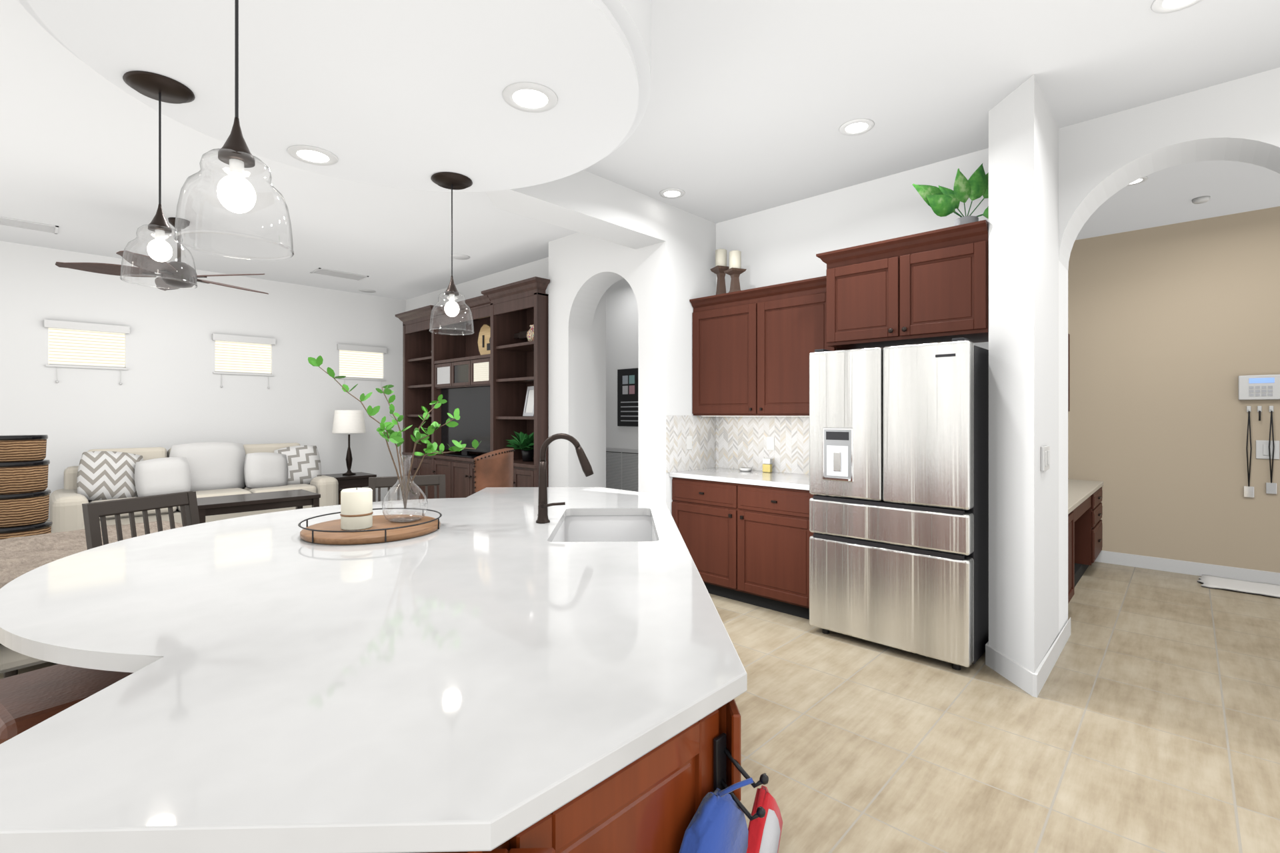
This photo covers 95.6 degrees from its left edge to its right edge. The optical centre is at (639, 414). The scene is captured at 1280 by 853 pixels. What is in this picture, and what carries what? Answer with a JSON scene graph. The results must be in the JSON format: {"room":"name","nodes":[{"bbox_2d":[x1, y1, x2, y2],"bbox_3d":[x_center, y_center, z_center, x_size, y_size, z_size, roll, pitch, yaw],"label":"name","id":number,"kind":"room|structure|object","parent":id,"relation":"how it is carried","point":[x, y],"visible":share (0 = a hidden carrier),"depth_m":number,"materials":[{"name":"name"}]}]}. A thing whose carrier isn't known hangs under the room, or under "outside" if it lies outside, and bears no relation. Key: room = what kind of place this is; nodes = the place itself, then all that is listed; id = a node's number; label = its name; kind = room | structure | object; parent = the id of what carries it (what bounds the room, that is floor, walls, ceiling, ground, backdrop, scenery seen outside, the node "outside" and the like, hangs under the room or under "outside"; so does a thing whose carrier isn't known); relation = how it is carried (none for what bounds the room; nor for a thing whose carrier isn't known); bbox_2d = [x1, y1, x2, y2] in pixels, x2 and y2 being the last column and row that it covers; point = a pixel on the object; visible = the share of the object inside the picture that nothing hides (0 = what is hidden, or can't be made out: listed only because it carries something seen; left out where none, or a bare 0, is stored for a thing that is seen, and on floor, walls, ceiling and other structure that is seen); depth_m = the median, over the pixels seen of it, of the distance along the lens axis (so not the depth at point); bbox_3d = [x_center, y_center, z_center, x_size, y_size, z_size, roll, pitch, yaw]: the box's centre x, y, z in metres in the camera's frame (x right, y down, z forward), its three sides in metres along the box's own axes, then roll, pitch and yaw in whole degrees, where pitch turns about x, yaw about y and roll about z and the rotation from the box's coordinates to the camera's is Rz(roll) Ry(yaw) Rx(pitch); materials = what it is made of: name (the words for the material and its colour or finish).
{"room":"kitchen","nodes":[
{"label":"kitchen","id":0,"kind":"room"},
{"bbox_2d":[0,362,402,519],"bbox_3d":[-5.762,0.440,6.103,0.160,1.880,6.950,0,0,43],"label":"wall","id":1,"kind":"structure","parent":0,"point":[88,409],"depth_m":6.62,"materials":[{"name":"paint"}]},
{"bbox_2d":[45,364,127,369],"bbox_3d":[-5.754,-0.490,6.047,0.110,0.020,0.620,0,0,43],"label":"sill","id":2,"kind":"structure","parent":1,"relation":"attached to","point":[46,365],"depth_m":6.00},
{"bbox_2d":[44,319,129,333],"bbox_3d":[-5.719,-0.907,6.014,0.065,0.075,0.640,0,0,43],"label":"blind valance","id":3,"kind":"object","parent":1,"relation":"in","point":[53,324],"depth_m":5.98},
{"bbox_2d":[48,328,124,367],"bbox_3d":[-5.751,-0.694,6.044,0.006,0.363,0.572,0,0,43],"label":"window blind","id":4,"kind":"object","parent":3,"relation":"attached to","point":[66,347],"depth_m":6.03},
{"bbox_2d":[49,364,124,367],"bbox_3d":[-5.754,-0.506,6.047,0.030,0.012,0.570,0,0,43],"label":"blind bottom rail","id":5,"kind":"object","parent":4,"relation":"attached to","point":[49,364],"depth_m":6.04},
{"bbox_2d":[213,372,273,375],"bbox_3d":[-4.812,-0.490,7.042,0.110,0.020,0.620,0,0,43],"label":"sill","id":6,"kind":"structure","parent":1,"relation":"attached to","point":[214,373],"depth_m":6.99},
{"bbox_2d":[212,333,275,345],"bbox_3d":[-4.778,-0.907,7.009,0.065,0.075,0.640,0,0,43],"label":"blind valance","id":7,"kind":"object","parent":1,"relation":"in","point":[220,337],"depth_m":6.98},
{"bbox_2d":[215,340,270,373],"bbox_3d":[-4.809,-0.694,7.039,0.006,0.363,0.572,0,0,43],"label":"window blind","id":8,"kind":"object","parent":7,"relation":"attached to","point":[230,357],"depth_m":7.03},
{"bbox_2d":[336,344,387,353],"bbox_3d":[-3.833,-0.907,8.008,0.065,0.075,0.650,0,0,43],"label":"blind valance","id":9,"kind":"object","parent":1,"relation":"in","point":[339,347],"depth_m":7.97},
{"bbox_2d":[339,350,382,378],"bbox_3d":[-3.865,-0.694,8.038,0.006,0.363,0.582,0,0,43],"label":"window blind","id":10,"kind":"object","parent":9,"relation":"attached to","point":[352,364],"depth_m":8.03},
{"bbox_2d":[339,377,385,380],"bbox_3d":[-3.868,-0.490,8.041,0.110,0.020,0.630,0,0,43],"label":"sill","id":11,"kind":"structure","parent":1,"relation":"attached to","point":[356,379],"depth_m":8.00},
{"bbox_2d":[0,240,405,351],"bbox_3d":[-5.762,-1.292,6.103,0.160,0.755,6.950,0,0,43],"label":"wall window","id":12,"kind":"structure","parent":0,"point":[33,289],"depth_m":6.66,"materials":[{"name":"paint"}]},
{"bbox_2d":[270,341,339,377],"bbox_3d":[-4.374,-0.708,7.571,0.160,0.415,0.790,0,0,43],"label":"wall pier","id":13,"kind":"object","parent":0,"point":[287,359],"visible":0.71,"depth_m":7.47,"materials":[{"name":"white paint"}]},
{"bbox_2d":[382,350,402,379],"bbox_3d":[-3.536,-0.708,8.457,0.160,0.415,0.470,0,0,43],"label":"wall pier","id":14,"kind":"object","parent":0,"point":[392,361],"visible":0.5,"depth_m":8.33,"materials":[{"name":"white paint"}]},
{"bbox_2d":[405,257,548,311],"bbox_3d":[-1.988,-0.145,7.213,3.800,3.050,0.150,0,0,43],"label":"wall","id":15,"kind":"structure","parent":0,"point":[472,289],"depth_m":7.02,"materials":[{"name":"paint"}]},
{"bbox_2d":[485,170,665,249],"bbox_3d":[-0.489,-1.520,4.089,0.330,0.300,1.670,0,0,43],"label":"header beam","id":16,"kind":"structure","parent":0,"point":[584,202],"depth_m":4.09,"materials":[{"name":"white paint"}]},
{"bbox_2d":[548,232,638,487],"bbox_3d":[-0.346,-0.145,5.310,1.200,3.050,0.300,0,0,43],"label":"wall","id":17,"kind":"structure","parent":0,"point":[582,267],"depth_m":5.46,"materials":[{"name":"paint"}]},
{"bbox_2d":[592,291,605,487],"bbox_3d":[-0.508,-0.145,5.793,0.300,3.050,0.180,0,0,43],"label":"wall","id":18,"kind":"structure","parent":0,"point":[599,320],"depth_m":5.69,"materials":[{"name":"paint"}]},
{"bbox_2d":[606,278,638,449],"bbox_3d":[-0.832,-0.145,7.634,5.700,3.050,0.150,0,0,43],"label":"wall","id":19,"kind":"structure","parent":0,"point":[622,317],"depth_m":6.99,"materials":[{"name":"white paint"}]},
{"bbox_2d":[606,448,638,491],"bbox_3d":[-0.220,0.745,6.943,0.660,0.670,0.012,0,0,43],"label":"air vent","id":20,"kind":"object","parent":19,"relation":"in","point":[622,465],"visible":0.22,"depth_m":6.93,"materials":[{"name":"white"}]},
{"bbox_2d":[617,368,638,426],"bbox_3d":[-0.096,-0.200,6.812,0.460,0.680,0.032,0,0,43],"label":"collage","id":21,"kind":"object","parent":19,"relation":"attached to","point":[628,379],"visible":0.66,"depth_m":6.83,"materials":[{"name":"black plastic"}]},
{"bbox_2d":[622,375,627,384],"bbox_3d":[-0.175,-0.410,6.867,0.090,0.100,0.002,0,0,43],"label":"photo","id":22,"kind":"object","parent":21,"relation":"on","point":[625,377],"depth_m":6.87,"materials":[{"name":"grey"}]},
{"bbox_2d":[0,0,1279,299],"bbox_3d":[-0.594,-1.745,3.520,11.700,0.150,10.300,0,0,43],"label":"ceiling","id":23,"kind":"structure","parent":0,"point":[749,101],"depth_m":3.45,"materials":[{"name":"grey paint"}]},
{"bbox_2d":[0,216,58,233],"bbox_3d":[-5.446,-1.666,5.040,0.300,0.008,0.550,0,0,43],"label":"ceiling vent","id":24,"kind":"object","parent":23,"relation":"in","point":[57,227],"visible":1,"depth_m":5.10,"materials":[{"name":"white"}]},
{"bbox_2d":[0,218,55,232],"bbox_3d":[-5.446,-1.666,5.040,0.243,0.004,0.510,0,0,43],"label":"louvres","id":25,"kind":"object","parent":24,"relation":"attached to","point":[3,221],"depth_m":5.11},
{"bbox_2d":[55,217,268,294],"bbox_3d":[-4.010,-1.382,5.019,1.424,0.574,1.473,0,0,43],"label":"ceiling fan","id":26,"kind":"object","parent":23,"relation":"hanging from","point":[174,275],"depth_m":4.86,"materials":[{"name":"wood"}]},
{"bbox_2d":[26,0,638,191],"bbox_3d":[-0.959,-1.218,2.173,1.910,0.035,1.910,0,0,43],"label":"ceiling disc","id":27,"kind":"object","parent":23,"relation":"attached to","point":[403,93],"depth_m":2.05,"materials":[{"name":"paint"}]},
{"bbox_2d":[18,0,650,159],"bbox_3d":[-0.959,-1.458,2.173,2.000,0.445,2.000,0,0,43],"label":"ceiling soffit edge","id":28,"kind":"object","parent":23,"relation":"attached to","point":[633,17],"visible":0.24,"depth_m":1.94,"materials":[{"name":"white paint"}]},
{"bbox_2d":[120,70,197,287],"bbox_3d":[-1.756,-0.840,2.122,0.219,0.720,0.219,0,0,43],"label":"pendant light","id":29,"kind":"object","parent":28,"relation":"hanging from","point":[159,87],"visible":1,"depth_m":2.11,"materials":[{"name":"brown metal"}]},
{"bbox_2d":[154,229,164,240],"bbox_3d":[-1.756,-0.655,2.122,0.028,0.040,0.028,0,0,43],"label":"socket","id":30,"kind":"object","parent":29,"relation":"attached to","point":[159,234],"depth_m":2.11,"materials":[{"name":"white plastic"}]},
{"bbox_2d":[173,0,293,255],"bbox_3d":[-0.897,-0.785,1.290,0.219,0.830,0.219,0,0,43],"label":"pendant light","id":31,"kind":"object","parent":28,"relation":"hanging from","point":[235,193],"visible":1,"depth_m":1.28,"materials":[{"name":"glass"}]},
{"bbox_2d":[229,158,243,177],"bbox_3d":[-0.897,-0.545,1.290,0.028,0.040,0.028,0,0,43],"label":"socket","id":32,"kind":"object","parent":31,"relation":"attached to","point":[236,165],"depth_m":1.28,"materials":[{"name":"white plastic"}]},
{"bbox_2d":[287,144,338,165],"bbox_3d":[-1.512,-1.197,2.684,0.208,0.008,0.208,0,0,43],"label":"recessed light","id":33,"kind":"object","parent":28,"relation":"attached to","point":[311,155],"visible":1,"depth_m":2.67,"materials":[{"name":"white"}]},
{"bbox_2d":[429,172,473,333],"bbox_3d":[-0.961,-0.810,2.965,0.219,0.780,0.219,0,0,43],"label":"pendant light","id":34,"kind":"object","parent":28,"relation":"hanging from","point":[451,181],"visible":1,"depth_m":2.95,"materials":[{"name":"glass"}]},
{"bbox_2d":[502,82,557,112],"bbox_3d":[-0.415,-1.197,2.195,0.208,0.008,0.208,0,0,43],"label":"recessed light","id":35,"kind":"object","parent":28,"relation":"attached to","point":[526,97],"visible":1,"depth_m":2.18,"materials":[{"name":"white"}]},
{"bbox_2d":[310,268,368,280],"bbox_3d":[-3.567,-1.666,6.896,0.300,0.008,0.550,0,0,43],"label":"ceiling vent","id":36,"kind":"object","parent":23,"relation":"in","point":[318,269],"visible":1,"depth_m":6.85,"materials":[{"name":"white"}]},
{"bbox_2d":[314,269,365,279],"bbox_3d":[-3.567,-1.666,6.896,0.243,0.004,0.510,0,0,43],"label":"louvres","id":37,"kind":"object","parent":36,"relation":"attached to","point":[321,271],"depth_m":6.89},
{"bbox_2d":[450,254,469,259],"bbox_3d":[-1.905,-1.668,6.136,0.210,0.006,0.210,0,0,43],"label":"recessed light","id":38,"kind":"object","parent":23,"relation":"in","point":[460,257],"visible":0.95,"depth_m":6.12,"materials":[{"name":"white"}]},
{"bbox_2d":[659,188,684,198],"bbox_3d":[0.242,-1.667,4.375,0.195,0.008,0.195,0,0,43],"label":"recessed light","id":39,"kind":"object","parent":23,"relation":"in","point":[672,193],"visible":1,"depth_m":4.37,"materials":[{"name":"white"}]},
{"bbox_2d":[838,118,874,135],"bbox_3d":[1.257,-1.667,3.367,0.195,0.008,0.195,0,0,43],"label":"recessed light","id":40,"kind":"object","parent":23,"relation":"in","point":[857,127],"visible":1,"depth_m":3.36,"materials":[{"name":"white"}]},
{"bbox_2d":[1127,176,1147,185],"bbox_3d":[3.520,-1.667,4.145,0.169,0.008,0.169,0,0,43],"label":"recessed light","id":41,"kind":"object","parent":23,"relation":"in","point":[1144,179],"visible":0.41,"depth_m":4.14,"materials":[{"name":"white"}]},
{"bbox_2d":[1150,0,1201,13],"bbox_3d":[2.167,-1.667,2.313,0.195,0.008,0.195,0,0,43],"label":"recessed light","id":42,"kind":"object","parent":23,"relation":"in","point":[1157,6],"visible":1,"depth_m":2.36,"materials":[{"name":"white"}]},
{"bbox_2d":[1192,196,1210,203],"bbox_3d":[4.331,-1.655,4.479,0.104,0.030,0.104,0,0,43],"label":"smoke detector","id":43,"kind":"object","parent":23,"relation":"attached to","point":[1199,200],"visible":1,"depth_m":4.45,"materials":[{"name":"white plastic"}]},
{"bbox_2d":[0,562,1279,852],"bbox_3d":[-0.594,1.440,3.520,11.700,0.120,10.300,0,0,43],"label":"floor","id":44,"kind":"structure","parent":0,"point":[1155,728],"depth_m":2.49,"materials":[{"name":"stone"}]},
{"bbox_2d":[0,434,52,539],"bbox_3d":[-4.837,0.770,4.491,0.420,1.218,0.420,0,0,43],"label":"tower","id":45,"kind":"object","parent":44,"relation":"on","point":[25,497],"visible":0.73,"depth_m":4.41,"materials":[{"name":"wicker"}]},
{"bbox_2d":[0,664,133,744],"bbox_3d":[-1.473,1.040,1.572,0.390,0.681,0.430,0,0,33],"label":"bar stool","id":46,"kind":"object","parent":44,"relation":"on","point":[28,699],"visible":0.11,"depth_m":1.46,"materials":[{"name":"wood"}]},
{"bbox_2d":[0,520,182,678],"bbox_3d":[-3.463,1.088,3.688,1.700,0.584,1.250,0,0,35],"label":"rug","id":47,"kind":"object","parent":44,"relation":"on","point":[19,556],"visible":0.28,"depth_m":3.51,"materials":[{"name":"fabric"}]},
{"bbox_2d":[0,644,47,673],"bbox_3d":[-3.463,1.085,3.688,1.500,0.410,1.100,0,0,35],"label":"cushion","id":48,"kind":"object","parent":47,"relation":"on","point":[11,661],"depth_m":2.89,"materials":[{"name":"fabric"}]},
{"bbox_2d":[82,491,199,549],"bbox_3d":[-2.071,0.878,2.591,0.488,1.003,0.440,0,0,19],"label":"bar chair","id":49,"kind":"object","parent":44,"relation":"on","point":[187,501],"visible":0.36,"depth_m":2.61,"materials":[{"name":"black wood"}]},
{"bbox_2d":[49,442,338,533],"bbox_3d":[-4.715,0.841,6.323,0.940,1.077,2.400,0,0,43],"label":"sofa","id":50,"kind":"object","parent":44,"relation":"on","point":[209,469],"visible":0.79,"depth_m":6.08,"materials":[{"name":"fabric"}]},
{"bbox_2d":[169,442,245,491],"bbox_3d":[-4.719,0.580,6.355,0.100,0.560,0.700,-15,-10,42],"label":"cushion","id":51,"kind":"object","parent":50,"relation":"on","point":[213,466],"depth_m":6.35,"materials":[{"name":"fabric"}]},
{"bbox_2d":[196,489,320,523],"bbox_3d":[-3.567,1.070,5.368,0.550,0.620,0.950,0,0,43],"label":"coffee table","id":52,"kind":"object","parent":44,"relation":"on","point":[261,501],"visible":0.44,"depth_m":5.23,"materials":[{"name":"brown wood"}]},
{"bbox_2d":[322,472,376,505],"bbox_3d":[-3.768,1.080,7.513,0.500,0.600,0.500,0,0,43],"label":"side table","id":53,"kind":"object","parent":44,"relation":"on","point":[359,480],"visible":0.32,"depth_m":7.36,"materials":[{"name":"brown wood"}]},
{"bbox_2d":[339,489,343,504],"bbox_3d":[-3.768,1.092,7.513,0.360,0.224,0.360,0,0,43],"label":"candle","id":54,"kind":"object","parent":53,"relation":"on","point":[340,490],"depth_m":7.27,"materials":[{"name":"wax"}]},
{"bbox_2d":[332,410,365,475],"bbox_3d":[-3.768,0.361,7.513,0.394,0.835,0.394,0,0,43],"label":"table lamp","id":55,"kind":"object","parent":53,"relation":"on","point":[345,421],"visible":1,"depth_m":7.38,"materials":[{"name":"fabric"}]},
{"bbox_2d":[0,433,782,852],"bbox_3d":[-0.845,0.730,2.142,2.210,1.300,3.132,0,0,-2],"label":"kitchen island","id":56,"kind":"object","parent":44,"relation":"on","point":[543,669],"visible":1,"depth_m":0.99,"materials":[{"name":"white stone"}]},
{"bbox_2d":[300,514,440,545],"bbox_3d":[-1.051,0.448,2.287,0.500,0.022,0.500,0,0,43],"label":"decor","id":57,"kind":"object","parent":56,"relation":"on","point":[379,522],"visible":0.79,"depth_m":2.17,"materials":[{"name":"wood"}]},
{"bbox_2d":[340,488,372,530],"bbox_3d":[-1.093,0.362,2.238,0.110,0.148,0.110,0,0,43],"label":"candle","id":58,"kind":"object","parent":57,"relation":"on","point":[353,501],"depth_m":2.19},
{"bbox_2d":[340,512,373,517],"bbox_3d":[-1.093,0.382,2.238,0.116,0.008,0.116,0,0,43],"label":"twine","id":59,"kind":"object","parent":58,"relation":"attached to","point":[368,514],"depth_m":2.19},
{"bbox_2d":[298,508,441,532],"bbox_3d":[-1.051,0.411,2.287,0.512,0.006,0.512,0,0,43],"label":"rail","id":60,"kind":"object","parent":57,"relation":"attached to","point":[299,524],"depth_m":2.15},
{"bbox_2d":[382,474,427,522],"bbox_3d":[-0.967,0.301,2.389,0.176,0.266,0.176,0,0,43],"label":"vase","id":61,"kind":"object","parent":57,"relation":"on","point":[402,521],"visible":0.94,"depth_m":2.37,"materials":[{"name":"clear glass"}]},
{"bbox_2d":[318,366,404,508],"bbox_3d":[-1.111,0.099,2.325,0.320,0.577,0.028,0,0,-20],"label":"branches","id":62,"kind":"object","parent":61,"relation":"in","point":[347,392],"visible":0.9,"depth_m":2.34,"materials":[{"name":"brown"}]},
{"bbox_2d":[382,387,405,494],"bbox_3d":[-1.025,0.135,2.420,0.137,0.503,0.021,0,0,22],"label":"branches","id":63,"kind":"object","parent":61,"relation":"in","point":[400,453],"visible":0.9,"depth_m":2.40,"materials":[{"name":"brown"}]},
{"bbox_2d":[308,355,481,455],"bbox_3d":[-0.988,-0.030,2.365,0.661,0.402,0.266,0,0,-15],"label":"decorative piece","id":64,"kind":"object","parent":61,"relation":"in","point":[395,437],"visible":0.98,"depth_m":2.34,"materials":[{"name":"green plant"}]},
{"bbox_2d":[385,430,405,508],"bbox_3d":[-0.984,0.222,2.331,0.013,0.331,0.127,0,0,17],"label":"branches","id":65,"kind":"object","parent":61,"relation":"in","point":[397,449],"visible":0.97,"depth_m":2.35,"materials":[{"name":"brown"}]},
{"bbox_2d":[404,418,453,507],"bbox_3d":[-0.858,0.201,2.342,0.244,0.373,0.023,0,0,20],"label":"branches","id":66,"kind":"object","parent":61,"relation":"in","point":[415,445],"visible":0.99,"depth_m":2.36,"materials":[{"name":"brown"}]},
{"bbox_2d":[405,447,475,508],"bbox_3d":[-0.821,0.261,2.376,0.300,0.253,0.015,0,0,4],"label":"branches","id":67,"kind":"object","parent":61,"relation":"in","point":[425,455],"visible":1,"depth_m":2.38,"materials":[{"name":"brown"}]},
{"bbox_2d":[536,433,593,523],"bbox_3d":[-0.328,0.270,2.472,0.188,0.380,0.202,0,0,43],"label":"faucet","id":68,"kind":"object","parent":56,"relation":"on","point":[543,505],"depth_m":2.46,"materials":[{"name":"brown metal"}]},
{"bbox_2d":[552,515,656,541],"bbox_3d":[-0.144,0.594,2.472,0.882,0.196,0.882,0,0,43],"label":"sink","id":69,"kind":"object","parent":56,"relation":"in","point":[571,528],"depth_m":2.86,"materials":[{"name":"white ceramic"}]},
{"bbox_2d":[368,474,445,501],"bbox_3d":[-1.342,0.878,3.361,0.440,1.003,0.488,0,0,-23],"label":"bar chair","id":70,"kind":"object","parent":44,"relation":"on","point":[382,482],"visible":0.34,"depth_m":3.56,"materials":[{"name":"black wood"}]},
{"bbox_2d":[395,276,549,499],"bbox_3d":[-1.900,0.042,6.665,3.022,2.674,0.515,0,0,43],"label":"entertainment center","id":71,"kind":"object","parent":44,"relation":"on","point":[497,375],"visible":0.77,"depth_m":6.39,"materials":[{"name":"brown wood"}]},
{"bbox_2d":[407,356,431,363],"bbox_3d":[-2.618,-0.695,7.399,0.718,0.030,0.395,0,0,43],"label":"shelf","id":72,"kind":"object","parent":71,"relation":"attached to","point":[427,360],"depth_m":7.44,"materials":[{"name":"brown wood"}]},
{"bbox_2d":[407,384,431,389],"bbox_3d":[-2.618,-0.355,7.399,0.718,0.030,0.395,0,0,43],"label":"shelf","id":73,"kind":"object","parent":71,"relation":"attached to","point":[409,386],"depth_m":7.46,"materials":[{"name":"brown wood"}]},
{"bbox_2d":[407,414,431,417],"bbox_3d":[-2.618,0.015,7.399,0.718,0.030,0.395,0,0,43],"label":"shelf","id":74,"kind":"object","parent":71,"relation":"attached to","point":[408,415],"depth_m":7.33,"materials":[{"name":"brown wood"}]},
{"bbox_2d":[441,386,489,457],"bbox_3d":[-2.017,0.082,6.731,1.320,0.804,0.210,0,0,43],"label":"tv","id":75,"kind":"object","parent":71,"relation":"on","point":[473,403],"depth_m":6.60,"materials":[{"name":"black plastic"}]},
{"bbox_2d":[495,341,533,351],"bbox_3d":[-1.123,-0.700,5.986,0.708,0.030,0.395,0,0,43],"label":"shelf","id":76,"kind":"object","parent":71,"relation":"attached to","point":[526,347],"depth_m":5.99,"materials":[{"name":"brown wood"}]},
{"bbox_2d":[495,376,533,383],"bbox_3d":[-1.123,-0.355,5.986,0.708,0.030,0.395,0,0,43],"label":"shelf","id":77,"kind":"object","parent":71,"relation":"attached to","point":[499,380],"depth_m":5.99,"materials":[{"name":"brown wood"}]},
{"bbox_2d":[495,416,533,419],"bbox_3d":[-1.123,0.035,5.986,0.708,0.030,0.395,0,0,43],"label":"shelf","id":78,"kind":"object","parent":71,"relation":"attached to","point":[497,418],"depth_m":5.86,"materials":[{"name":"brown wood"}]},
{"bbox_2d":[526,324,533,341],"bbox_3d":[-1.048,-0.808,5.877,0.200,0.185,0.200,0,0,43],"label":"vase","id":79,"kind":"object","parent":71,"relation":"on","point":[530,335],"depth_m":5.81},
{"bbox_2d":[473,448,514,493],"bbox_3d":[-1.316,0.830,4.823,0.521,1.101,0.634,0,0,8],"label":"leather chair","id":80,"kind":"object","parent":44,"relation":"on","point":[495,469],"visible":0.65,"depth_m":4.60,"materials":[{"name":"brown leather"}]},
{"bbox_2d":[666,162,988,619],"bbox_3d":[1.262,-0.071,4.043,2.275,2.902,0.666,0,0,43],"label":"tall cabinet","id":81,"kind":"object","parent":44,"relation":"on","point":[738,466],"visible":0.8,"depth_m":4.15,"materials":[{"name":"brown"}]},
{"bbox_2d":[686,436,691,449],"bbox_3d":[0.407,0.235,4.783,0.004,0.110,0.070,0,0,43],"label":"outlet plate","id":82,"kind":"object","parent":81,"relation":"attached to","point":[689,439],"depth_m":4.78,"materials":[{"name":"white plastic"}]},
{"bbox_2d":[710,265,729,294],"bbox_3d":[0.678,-1.090,4.850,0.190,0.270,0.190,0,0,23],"label":"candlestick","id":83,"kind":"object","parent":81,"relation":"on","point":[719,270],"depth_m":4.82,"materials":[{"name":"brown wood"}]},
{"bbox_2d":[724,268,746,292],"bbox_3d":[0.768,-1.060,4.683,0.190,0.210,0.190,0,0,23],"label":"candlestick","id":84,"kind":"object","parent":81,"relation":"on","point":[735,273],"depth_m":4.66,"materials":[{"name":"brown wood"}]},
{"bbox_2d":[669,467,809,490],"bbox_3d":[0.900,0.477,4.406,1.243,0.035,0.630,0,0,43],"label":"countertop","id":85,"kind":"structure","parent":81,"relation":"on","point":[774,479],"depth_m":4.33,"materials":[{"name":"white stone"}]},
{"bbox_2d":[762,464,771,472],"bbox_3d":[1.014,0.427,4.616,0.070,0.064,0.040,0,0,43],"label":"soap bottle","id":86,"kind":"object","parent":85,"relation":"on","point":[767,468],"depth_m":4.60,"materials":[{"name":"yellow"}]},
{"bbox_2d":[701,416,809,416],"bbox_3d":[1.010,0.013,4.523,1.143,0.004,0.240,0,0,43],"label":"light","id":87,"kind":"object","parent":81,"relation":"attached to","point":[701,416],"depth_m":4.47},
{"bbox_2d":[766,436,773,450],"bbox_3d":[1.054,0.235,4.688,0.070,0.110,0.004,0,0,43],"label":"outlet plate","id":88,"kind":"object","parent":81,"relation":"attached to","point":[770,440],"depth_m":4.69,"materials":[{"name":"white plastic"}]},
{"bbox_2d":[912,162,988,218],"bbox_3d":[1.925,-1.338,3.425,0.462,0.370,0.449,0,0,43],"label":"plant","id":89,"kind":"object","parent":81,"relation":"on","point":[943,201],"depth_m":3.43,"materials":[{"name":"green plant"}]},
{"bbox_2d":[809,337,988,670],"bbox_3d":[1.639,0.485,3.611,0.910,1.790,0.750,0,0,43],"label":"fridge","id":90,"kind":"object","parent":44,"relation":"on","point":[899,435],"visible":0.98,"depth_m":3.29,"materials":[{"name":"grey metal"}]},
{"bbox_2d":[988,74,1058,673],"bbox_3d":[2.098,-0.145,3.201,0.250,3.050,0.745,0,0,43],"label":"pillar","id":91,"kind":"structure","parent":44,"relation":"on","point":[1023,130],"depth_m":3.02,"materials":[{"name":"paint"}]},
{"bbox_2d":[985,617,1070,697],"bbox_3d":[2.217,1.325,3.327,0.278,0.110,1.119,0,0,43],"label":"baseboard","id":92,"kind":"structure","parent":91,"relation":"attached to","point":[1032,683],"depth_m":3.02,"materials":[{"name":"white"}]},
{"bbox_2d":[1040,446,1049,471],"bbox_3d":[2.112,0.228,3.020,0.018,0.125,0.170,0,0,43],"label":"light switch","id":93,"kind":"object","parent":91,"relation":"attached to","point":[1043,449],"depth_m":2.97,"materials":[{"name":"white plastic"}]},
{"bbox_2d":[1068,334,1103,603],"bbox_3d":[3.263,0.305,4.760,0.670,2.150,2.390,0,0,43],"label":"built-in desk","id":94,"kind":"object","parent":44,"relation":"on","point":[1085,497],"visible":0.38,"depth_m":4.93,"materials":[{"name":"brown laminate"}]},
{"bbox_2d":[1068,479,1103,514],"bbox_3d":[3.259,0.642,4.763,0.660,0.036,2.390,0,0,43],"label":"countertop","id":95,"kind":"structure","parent":94,"relation":"on","point":[1079,491],"depth_m":4.78,"materials":[{"name":"stone"}]},
{"bbox_2d":[1197,574,1279,597],"bbox_3d":[4.957,1.367,4.479,0.945,0.018,0.443,0,0,43],"label":"mat","id":96,"kind":"object","parent":44,"relation":"on","point":[1209,581],"visible":1,"depth_m":4.62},
{"bbox_2d":[638,203,715,515],"bbox_3d":[0.587,-0.145,5.205,0.300,3.050,1.430,0,0,43],"label":"wall","id":97,"kind":"structure","parent":0,"point":[676,271],"depth_m":4.70,"materials":[{"name":"paint"}]},
{"bbox_2d":[716,148,1067,635],"bbox_3d":[1.679,-0.145,4.358,2.450,3.050,0.360,0,0,43],"label":"wall","id":98,"kind":"structure","parent":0,"point":[779,245],"depth_m":4.18,"materials":[{"name":"paint"}]},
{"bbox_2d":[1058,67,1279,271],"bbox_3d":[3.858,-0.145,2.297,3.550,3.050,0.360,0,0,43],"label":"wall","id":99,"kind":"structure","parent":0,"point":[1237,120],"depth_m":3.12,"materials":[{"name":"paint"}]},
{"bbox_2d":[1068,206,1279,573],"bbox_3d":[4.792,-0.145,5.068,6.000,3.050,0.150,0,0,43],"label":"wall","id":100,"kind":"structure","parent":0,"point":[1165,322],"depth_m":5.05,"materials":[{"name":"beige paint"}]},
{"bbox_2d":[1094,550,1279,585],"bbox_3d":[5.375,1.325,4.404,4.240,0.110,0.014,0,0,43],"label":"baseboard","id":101,"kind":"structure","parent":100,"relation":"attached to","point":[1134,561],"depth_m":5.01,"materials":[{"name":"white"}]},
{"bbox_2d":[1238,374,1279,399],"bbox_3d":[5.040,-0.220,4.704,0.260,0.200,0.038,0,0,43],"label":"alarm keypad","id":102,"kind":"object","parent":100,"relation":"attached to","point":[1267,387],"visible":1,"depth_m":4.70,"materials":[{"name":"white plastic"}]},
{"bbox_2d":[1243,406,1276,497],"bbox_3d":[5.035,0.305,4.709,0.185,0.750,0.038,0,0,43],"label":"lanyard","id":103,"kind":"object","parent":100,"relation":"attached to","point":[1271,487],"visible":1,"depth_m":4.71,"materials":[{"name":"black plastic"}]},
{"bbox_2d":[1256,440,1279,459],"bbox_3d":[5.074,0.285,4.689,0.130,0.150,0.012,0,0,43],"label":"dimmer switch","id":104,"kind":"object","parent":100,"relation":"attached to","point":[1262,447],"visible":1,"depth_m":4.69,"materials":[{"name":"white plastic"}]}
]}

